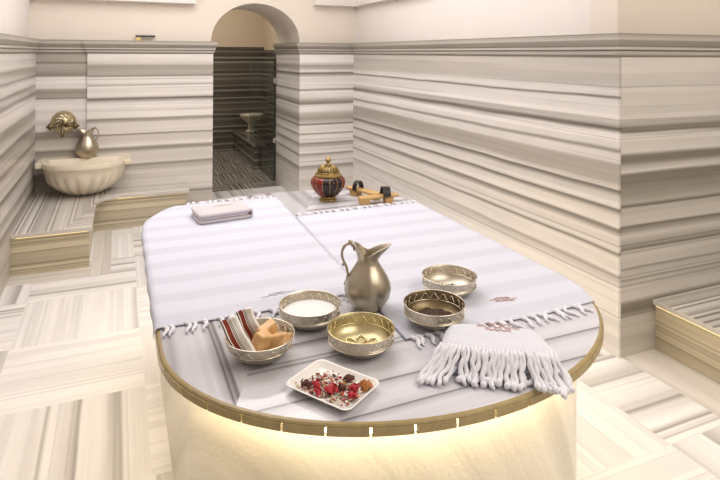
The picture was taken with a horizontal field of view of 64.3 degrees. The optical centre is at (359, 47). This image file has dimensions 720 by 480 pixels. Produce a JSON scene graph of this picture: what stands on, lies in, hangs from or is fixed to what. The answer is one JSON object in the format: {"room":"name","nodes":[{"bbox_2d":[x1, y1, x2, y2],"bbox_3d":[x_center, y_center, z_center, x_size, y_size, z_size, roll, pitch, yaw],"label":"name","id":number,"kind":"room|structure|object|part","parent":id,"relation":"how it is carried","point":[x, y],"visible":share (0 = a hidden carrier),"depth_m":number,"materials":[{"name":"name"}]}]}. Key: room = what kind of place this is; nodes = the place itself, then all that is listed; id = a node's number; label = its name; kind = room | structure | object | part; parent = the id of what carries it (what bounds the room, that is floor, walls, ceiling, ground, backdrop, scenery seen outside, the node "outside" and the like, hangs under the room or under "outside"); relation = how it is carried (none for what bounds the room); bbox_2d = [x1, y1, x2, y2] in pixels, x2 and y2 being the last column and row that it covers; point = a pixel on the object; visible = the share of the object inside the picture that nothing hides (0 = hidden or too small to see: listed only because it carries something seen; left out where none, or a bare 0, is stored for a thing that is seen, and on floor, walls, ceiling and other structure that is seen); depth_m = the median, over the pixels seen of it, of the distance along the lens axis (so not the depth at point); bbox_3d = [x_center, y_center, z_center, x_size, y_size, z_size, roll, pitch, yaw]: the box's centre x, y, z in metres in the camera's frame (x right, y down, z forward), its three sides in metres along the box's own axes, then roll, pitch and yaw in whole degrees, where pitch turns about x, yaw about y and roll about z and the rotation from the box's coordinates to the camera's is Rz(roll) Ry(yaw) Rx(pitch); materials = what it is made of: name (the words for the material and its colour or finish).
{"room":"spa","nodes":[
{"label":"spa","id":0,"kind":"room"},
{"bbox_2d":[0,0,35,296],"bbox_3d":[-1.377,0.066,1.209,0.250,3.000,8.500,1,-1,-23],"label":"wall","id":1,"kind":"structure","parent":0,"point":[17,71],"depth_m":4.15,"materials":[{"name":"stone"}]},
{"bbox_2d":[0,33,217,53],"bbox_3d":[-0.732,-0.030,1.966,1.647,0.123,9.390,1,-1,-23],"label":"trim","id":2,"kind":"structure","parent":1,"relation":"attached to","point":[9,44],"depth_m":5.28,"materials":[{"name":"stone"}]},
{"bbox_2d":[136,35,154,40],"bbox_3d":[-2.052,-0.089,5.482,0.174,0.053,0.024,1,-1,-23],"label":"wall fitting","id":3,"kind":"object","parent":2,"relation":"on","point":[138,37],"visible":1,"depth_m":5.46,"materials":[{"name":"yellow plastic"}]},
{"bbox_2d":[29,0,356,203],"bbox_3d":[-1.670,0.114,6.137,3.500,3.000,0.972,1,-1,-23],"label":"wall","id":4,"kind":"structure","parent":0,"point":[155,109],"depth_m":5.57,"materials":[{"name":"stone"}]},
{"bbox_2d":[46,111,79,136],"bbox_3d":[-2.654,0.682,5.121,0.272,0.219,0.175,1,-1,-23],"label":"tap","id":5,"kind":"object","parent":4,"relation":"attached to","point":[62,122],"visible":1,"depth_m":5.17,"materials":[{"name":"gold metal"}]},
{"bbox_3d":[-2.749,0.704,5.087,0.072,0.072,0.022,1,-1,-23],"label":"valve knob","id":6,"kind":"part","parent":5,"relation":"part of","materials":[{"name":"gold metal"}]},
{"bbox_3d":[-2.650,0.719,5.110,0.030,0.145,0.152,1,-1,-23],"label":"spout","id":7,"kind":"part","parent":5,"relation":"part of","materials":[{"name":"gold metal"}]},
{"bbox_3d":[-2.564,0.706,5.165,0.072,0.072,0.022,1,-1,-23],"label":"valve knob","id":8,"kind":"part","parent":5,"relation":"part of","materials":[{"name":"gold metal"}]},
{"bbox_2d":[85,0,195,3],"bbox_3d":[-2.280,-0.914,5.376,1.433,0.965,0.090,1,-1,-23],"label":"trim","id":9,"kind":"structure","parent":4,"relation":"attached to","point":[140,1],"depth_m":5.48,"materials":[{"name":"white paint"}]},
{"bbox_2d":[249,57,275,180],"bbox_3d":[-1.305,0.875,7.576,0.030,1.490,1.414,1,-1,-23],"label":"door","id":10,"kind":"structure","parent":4,"relation":"in","point":[262,69],"depth_m":7.42,"materials":[{"name":"clear glass"}]},
{"bbox_2d":[211,9,263,151],"bbox_3d":[-2.882,0.136,8.877,3.000,3.000,0.200,1,-1,-23],"label":"wall","id":11,"kind":"structure","parent":0,"point":[239,34],"depth_m":9.14,"materials":[{"name":"stone"}]},
{"bbox_2d":[212,151,279,191],"bbox_3d":[-2.256,1.626,7.621,3.000,0.001,2.700,1,-1,-23],"label":"floor","id":12,"kind":"structure","parent":0,"point":[230,171],"depth_m":7.28,"materials":[{"name":"tile"}]},
{"bbox_2d":[232,129,275,168],"bbox_3d":[-1.511,1.473,8.467,0.468,0.330,1.598,1,-1,-23],"label":"bench","id":13,"kind":"object","parent":12,"relation":"on","point":[246,148],"visible":0.39,"depth_m":8.23,"materials":[{"name":"stone"}]},
{"bbox_2d":[240,113,249,132],"bbox_3d":[-1.680,1.174,8.888,0.370,0.275,0.370,1,-1,-23],"label":"basin","id":14,"kind":"object","parent":13,"relation":"on","point":[245,116],"visible":0.27,"depth_m":8.79,"materials":[{"name":"stone"}]},
{"bbox_2d":[262,18,277,135],"bbox_3d":[-1.046,0.138,8.258,0.200,3.000,2.450,1,-1,-23],"label":"wall","id":15,"kind":"structure","parent":0,"point":[270,37],"depth_m":8.94,"materials":[{"name":"paint"}]},
{"bbox_2d":[0,186,719,479],"bbox_3d":[-0.056,1.580,2.078,7.680,0.001,9.225,1,-1,-23],"label":"floor","id":16,"kind":"structure","parent":0,"point":[81,397],"depth_m":2.61,"materials":[{"name":"stone"}]},
{"bbox_2d":[10,182,188,276],"bbox_3d":[-2.058,1.448,4.768,1.288,0.300,1.268,1,-1,-23],"label":"bench","id":17,"kind":"object","parent":16,"relation":"on","point":[54,232],"visible":0.8,"depth_m":4.44,"materials":[{"name":"stone"}]},
{"bbox_2d":[35,154,130,195],"bbox_3d":[-2.420,1.145,5.029,0.763,0.306,0.500,1,-1,-23],"label":"basin","id":18,"kind":"object","parent":17,"relation":"on","point":[74,175],"visible":0.99,"depth_m":4.91,"materials":[{"name":"stone"}]},
{"bbox_2d":[75,126,98,157],"bbox_3d":[-2.474,0.854,5.197,0.198,0.279,0.198,1,-1,-29],"label":"jug","id":19,"kind":"object","parent":18,"relation":"on","point":[87,146],"visible":1,"depth_m":5.14,"materials":[{"name":"grey metal"}]},
{"bbox_2d":[154,189,603,479],"bbox_3d":[-0.119,1.234,2.454,1.484,0.700,2.302,1,-1,-23],"label":"platform","id":20,"kind":"object","parent":16,"relation":"on","point":[227,418],"visible":0.44,"depth_m":1.49,"materials":[{"name":"white stone"}]},
{"bbox_2d":[141,195,348,338],"bbox_3d":[-0.564,0.889,2.576,0.767,0.037,1.574,1,-1,-23],"label":"cloth","id":21,"kind":"object","parent":20,"relation":"on","point":[195,272],"visible":0.88,"depth_m":2.31,"materials":[{"name":"white fabric"}]},
{"bbox_2d":[191,201,252,223],"bbox_3d":[-0.718,0.854,2.980,0.280,0.050,0.193,1,-1,-30],"label":"folded towel","id":22,"kind":"object","parent":21,"relation":"on","point":[234,210],"visible":1,"depth_m":2.93,"materials":[{"name":"grey fabric"}]},
{"bbox_2d":[225,318,294,364],"bbox_3d":[-0.283,0.843,1.624,0.196,0.064,0.196,0,-1,11],"label":"metal bowl","id":23,"kind":"object","parent":20,"relation":"on","point":[267,356],"visible":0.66,"depth_m":1.55,"materials":[{"name":"silver metal"}]},
{"bbox_2d":[219,316,255,350],"bbox_3d":[-0.341,0.804,1.582,0.126,0.100,0.045,0,-1,36],"label":"striped cloth","id":24,"kind":"object","parent":23,"relation":"in","point":[232,328],"visible":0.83,"depth_m":1.58,"materials":[{"name":"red fabric"}]},
{"bbox_2d":[235,307,259,340],"bbox_3d":[-0.323,0.811,1.679,0.086,0.094,0.030,0,-1,-4],"label":"striped cloth","id":25,"kind":"object","parent":23,"relation":"in","point":[246,316],"visible":0.8,"depth_m":1.67,"materials":[{"name":"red fabric"}]},
{"bbox_2d":[251,329,272,350],"bbox_3d":[-0.275,0.828,1.605,0.062,0.066,0.048,1,-1,-39],"label":"soap bar","id":26,"kind":"object","parent":23,"relation":"in","point":[261,340],"visible":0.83,"depth_m":1.59,"materials":[{"name":"orange wax"}]},
{"bbox_2d":[256,318,276,333],"bbox_3d":[-0.267,0.823,1.654,0.037,0.065,0.068,0,-1,39],"label":"soap bar","id":27,"kind":"object","parent":23,"relation":"in","point":[270,325],"visible":0.49,"depth_m":1.65,"materials":[{"name":"orange wax"}]},
{"bbox_2d":[269,332,292,349],"bbox_3d":[-0.225,0.832,1.623,0.062,0.061,0.057,0,-1,26],"label":"soap bar","id":28,"kind":"object","parent":23,"relation":"in","point":[279,339],"visible":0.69,"depth_m":1.60,"materials":[{"name":"orange wax"}]},
{"bbox_2d":[279,290,340,330],"bbox_3d":[-0.160,0.846,1.828,0.196,0.064,0.196,0,-1,41],"label":"metal bowl","id":29,"kind":"object","parent":20,"relation":"on","point":[304,323],"visible":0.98,"depth_m":1.78,"materials":[{"name":"silver metal"}]},
{"bbox_2d":[283,299,336,315],"bbox_3d":[-0.160,0.841,1.828,0.177,0.006,0.177,1,-1,-23],"label":"foam","id":30,"kind":"object","parent":29,"relation":"in","point":[306,307],"visible":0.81,"depth_m":1.85,"materials":[{"name":"white"}]},
{"bbox_2d":[311,156,344,201],"bbox_3d":[-0.187,0.764,3.356,0.202,0.257,0.206,1,-1,-23],"label":"lidded jar","id":31,"kind":"object","parent":20,"relation":"on","point":[328,182],"visible":1,"depth_m":3.30,"materials":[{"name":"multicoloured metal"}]},
{"bbox_3d":[-0.187,0.741,3.357,0.160,0.024,0.160,1,-1,-23],"label":"lid","id":32,"kind":"part","parent":31,"relation":"part of","materials":[{"name":"gold metal"}]},
{"bbox_3d":[-0.187,0.811,3.356,0.202,0.123,0.206,1,-1,-23],"label":"glass","id":33,"kind":"part","parent":31,"relation":"part of","materials":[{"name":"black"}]},
{"bbox_2d":[286,359,378,410],"bbox_3d":[-0.070,0.865,1.463,0.203,0.020,0.153,0,-1,34],"label":"square plate","id":34,"kind":"object","parent":20,"relation":"on","point":[322,365],"visible":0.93,"depth_m":1.49,"materials":[{"name":"white ceramic"}]},
{"bbox_2d":[313,387,321,395],"bbox_3d":[-0.107,0.860,1.432,0.024,0.016,0.025,0,-1,9],"label":"rosebud","id":35,"kind":"object","parent":34,"relation":"on","point":[317,390],"visible":1,"depth_m":1.43,"materials":[{"name":"red plant"}]},
{"bbox_2d":[295,370,361,405],"bbox_3d":[-0.070,0.863,1.463,0.174,0.013,0.123,0,-1,29],"label":"dried flowers","id":36,"kind":"object","parent":34,"relation":"on","point":[343,393],"visible":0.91,"depth_m":1.46,"materials":[{"name":"plant"}]},
{"bbox_2d":[300,379,311,388],"bbox_3d":[-0.138,0.858,1.465,0.031,0.019,0.025,0,-1,18],"label":"rosebud","id":37,"kind":"object","parent":36,"relation":"on","point":[305,382],"visible":1,"depth_m":1.46,"materials":[{"name":"brown plant"}]},
{"bbox_2d":[312,378,319,387],"bbox_3d":[-0.112,0.858,1.465,0.023,0.018,0.029,1,-1,-23],"label":"rosebud","id":38,"kind":"object","parent":36,"relation":"on","point":[315,383],"visible":0.99,"depth_m":1.46,"materials":[{"name":"red plant"}]},
{"bbox_2d":[324,383,338,394],"bbox_3d":[-0.072,0.856,1.437,0.036,0.022,0.032,1,-1,-23],"label":"rosebud","id":39,"kind":"object","parent":36,"relation":"on","point":[330,388],"visible":1,"depth_m":1.43,"materials":[{"name":"red plant"}]},
{"bbox_2d":[338,383,346,390],"bbox_3d":[-0.046,0.859,1.448,0.021,0.016,0.024,1,-1,-23],"label":"rosebud","id":40,"kind":"object","parent":36,"relation":"on","point":[340,387],"visible":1,"depth_m":1.44,"materials":[{"name":"brown plant"}]},
{"bbox_2d":[348,383,358,391],"bbox_3d":[-0.018,0.859,1.449,0.026,0.018,0.028,1,-1,-23],"label":"rosebud","id":41,"kind":"object","parent":36,"relation":"on","point":[354,386],"visible":0.98,"depth_m":1.44,"materials":[{"name":"plant"}]},
{"bbox_2d":[343,374,354,381],"bbox_3d":[-0.027,0.860,1.492,0.032,0.017,0.024,1,-1,-23],"label":"rosebud","id":42,"kind":"object","parent":34,"relation":"on","point":[348,377],"visible":1,"depth_m":1.49,"materials":[{"name":"brown plant"}]},
{"bbox_2d":[346,389,357,398],"bbox_3d":[-0.019,0.858,1.416,0.031,0.018,0.028,1,-1,-23],"label":"rosebud","id":43,"kind":"object","parent":34,"relation":"on","point":[351,394],"visible":1,"depth_m":1.41,"materials":[{"name":"red plant"}]},
{"bbox_2d":[359,379,372,391],"bbox_3d":[0.016,0.856,1.457,0.034,0.026,0.041,1,-1,-23],"label":"blossom","id":44,"kind":"object","parent":34,"relation":"on","point":[364,385],"visible":1,"depth_m":1.45,"materials":[{"name":"orange plant"}]},
{"bbox_2d":[327,312,394,358],"bbox_3d":[0.003,0.845,1.666,0.196,0.064,0.196,1,-1,-45],"label":"metal bowl","id":45,"kind":"object","parent":20,"relation":"on","point":[356,335],"visible":1,"depth_m":1.71,"materials":[{"name":"gold metal"}]},
{"bbox_2d":[346,180,379,199],"bbox_3d":[0.019,0.849,3.437,0.230,0.092,0.074,0,-1,39],"label":"clog","id":46,"kind":"object","parent":20,"relation":"on","point":[354,190],"visible":0.83,"depth_m":3.44,"materials":[{"name":"brown wood"}]},
{"bbox_2d":[358,186,398,204],"bbox_3d":[0.105,0.848,3.300,0.230,0.092,0.074,0,-1,-15],"label":"clog","id":47,"kind":"object","parent":20,"relation":"on","point":[386,194],"visible":0.98,"depth_m":3.28,"materials":[{"name":"brown wood"}]},
{"bbox_2d":[295,200,595,348],"bbox_3d":[0.266,0.884,2.503,0.790,0.022,1.533,0,-1,-20],"label":"cloth","id":48,"kind":"object","parent":20,"relation":"on","point":[511,286],"visible":0.86,"depth_m":2.34,"materials":[{"name":"white fabric"}]},
{"bbox_2d":[341,240,391,312],"bbox_3d":[0.026,0.760,1.933,0.158,0.223,0.158,1,-1,-36],"label":"jug","id":49,"kind":"object","parent":48,"relation":"on","point":[367,288],"visible":1,"depth_m":1.89,"materials":[{"name":"grey metal"}]},
{"bbox_3d":[-0.040,0.729,1.933,0.050,0.144,0.010,0,-1,0],"label":"handle","id":50,"kind":"part","parent":49,"relation":"part of","materials":[{"name":"grey metal"}]},
{"bbox_2d":[403,289,465,329],"bbox_3d":[0.235,0.840,1.819,0.196,0.064,0.196,1,-1,-35],"label":"metal bowl","id":51,"kind":"object","parent":48,"relation":"on","point":[415,301],"visible":0.98,"depth_m":1.86,"materials":[{"name":"silver metal"}]},
{"bbox_2d":[418,307,451,315],"bbox_3d":[0.234,0.853,1.824,0.143,0.018,0.144,1,-1,-23],"label":"ground","id":52,"kind":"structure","parent":51,"relation":"in","point":[427,311],"depth_m":1.84,"materials":[{"name":"brown"}]},
{"bbox_2d":[422,264,476,297],"bbox_3d":[0.319,0.843,2.047,0.196,0.064,0.196,1,-1,-25],"label":"metal bowl","id":53,"kind":"object","parent":48,"relation":"on","point":[461,281],"visible":0.9,"depth_m":2.10,"materials":[{"name":"silver metal"}]},
{"bbox_2d":[415,322,574,399],"bbox_3d":[0.362,0.844,1.577,0.407,0.067,0.273,0,-1,10],"label":"towel","id":54,"kind":"object","parent":20,"relation":"on","point":[491,355],"visible":1,"depth_m":1.52,"materials":[{"name":"white fabric"}]},
{"bbox_2d":[653,284,719,383],"bbox_3d":[2.863,1.462,2.069,1.672,0.264,2.806,1,-1,-23],"label":"bench","id":55,"kind":"object","parent":16,"relation":"on","point":[687,324],"visible":1,"depth_m":2.90,"materials":[{"name":"stone"}]},
{"bbox_2d":[353,0,620,357],"bbox_3d":[0.735,0.111,4.697,0.250,3.000,3.672,1,-1,-23],"label":"wall","id":56,"kind":"structure","parent":0,"point":[523,153],"depth_m":3.85,"materials":[{"name":"stone"}]},
{"bbox_2d":[313,0,391,6],"bbox_3d":[0.057,-0.920,5.502,0.510,0.930,1.678,1,-1,-23],"label":"trim","id":57,"kind":"structure","parent":56,"relation":"attached to","point":[341,3],"depth_m":6.15,"materials":[{"name":"white paint"}]},
{"bbox_2d":[273,33,719,56],"bbox_3d":[0.545,0.003,4.712,5.288,0.123,1.788,0,-1,40],"label":"trim","id":58,"kind":"structure","parent":56,"relation":"attached to","point":[609,44],"depth_m":3.45,"materials":[{"name":"stone"}]},
{"bbox_2d":[590,0,719,357],"bbox_3d":[2.316,0.106,3.506,2.204,3.000,0.253,1,-1,-23],"label":"wall","id":59,"kind":"structure","parent":0,"point":[670,106],"depth_m":3.10,"materials":[{"name":"stone"}]}
]}

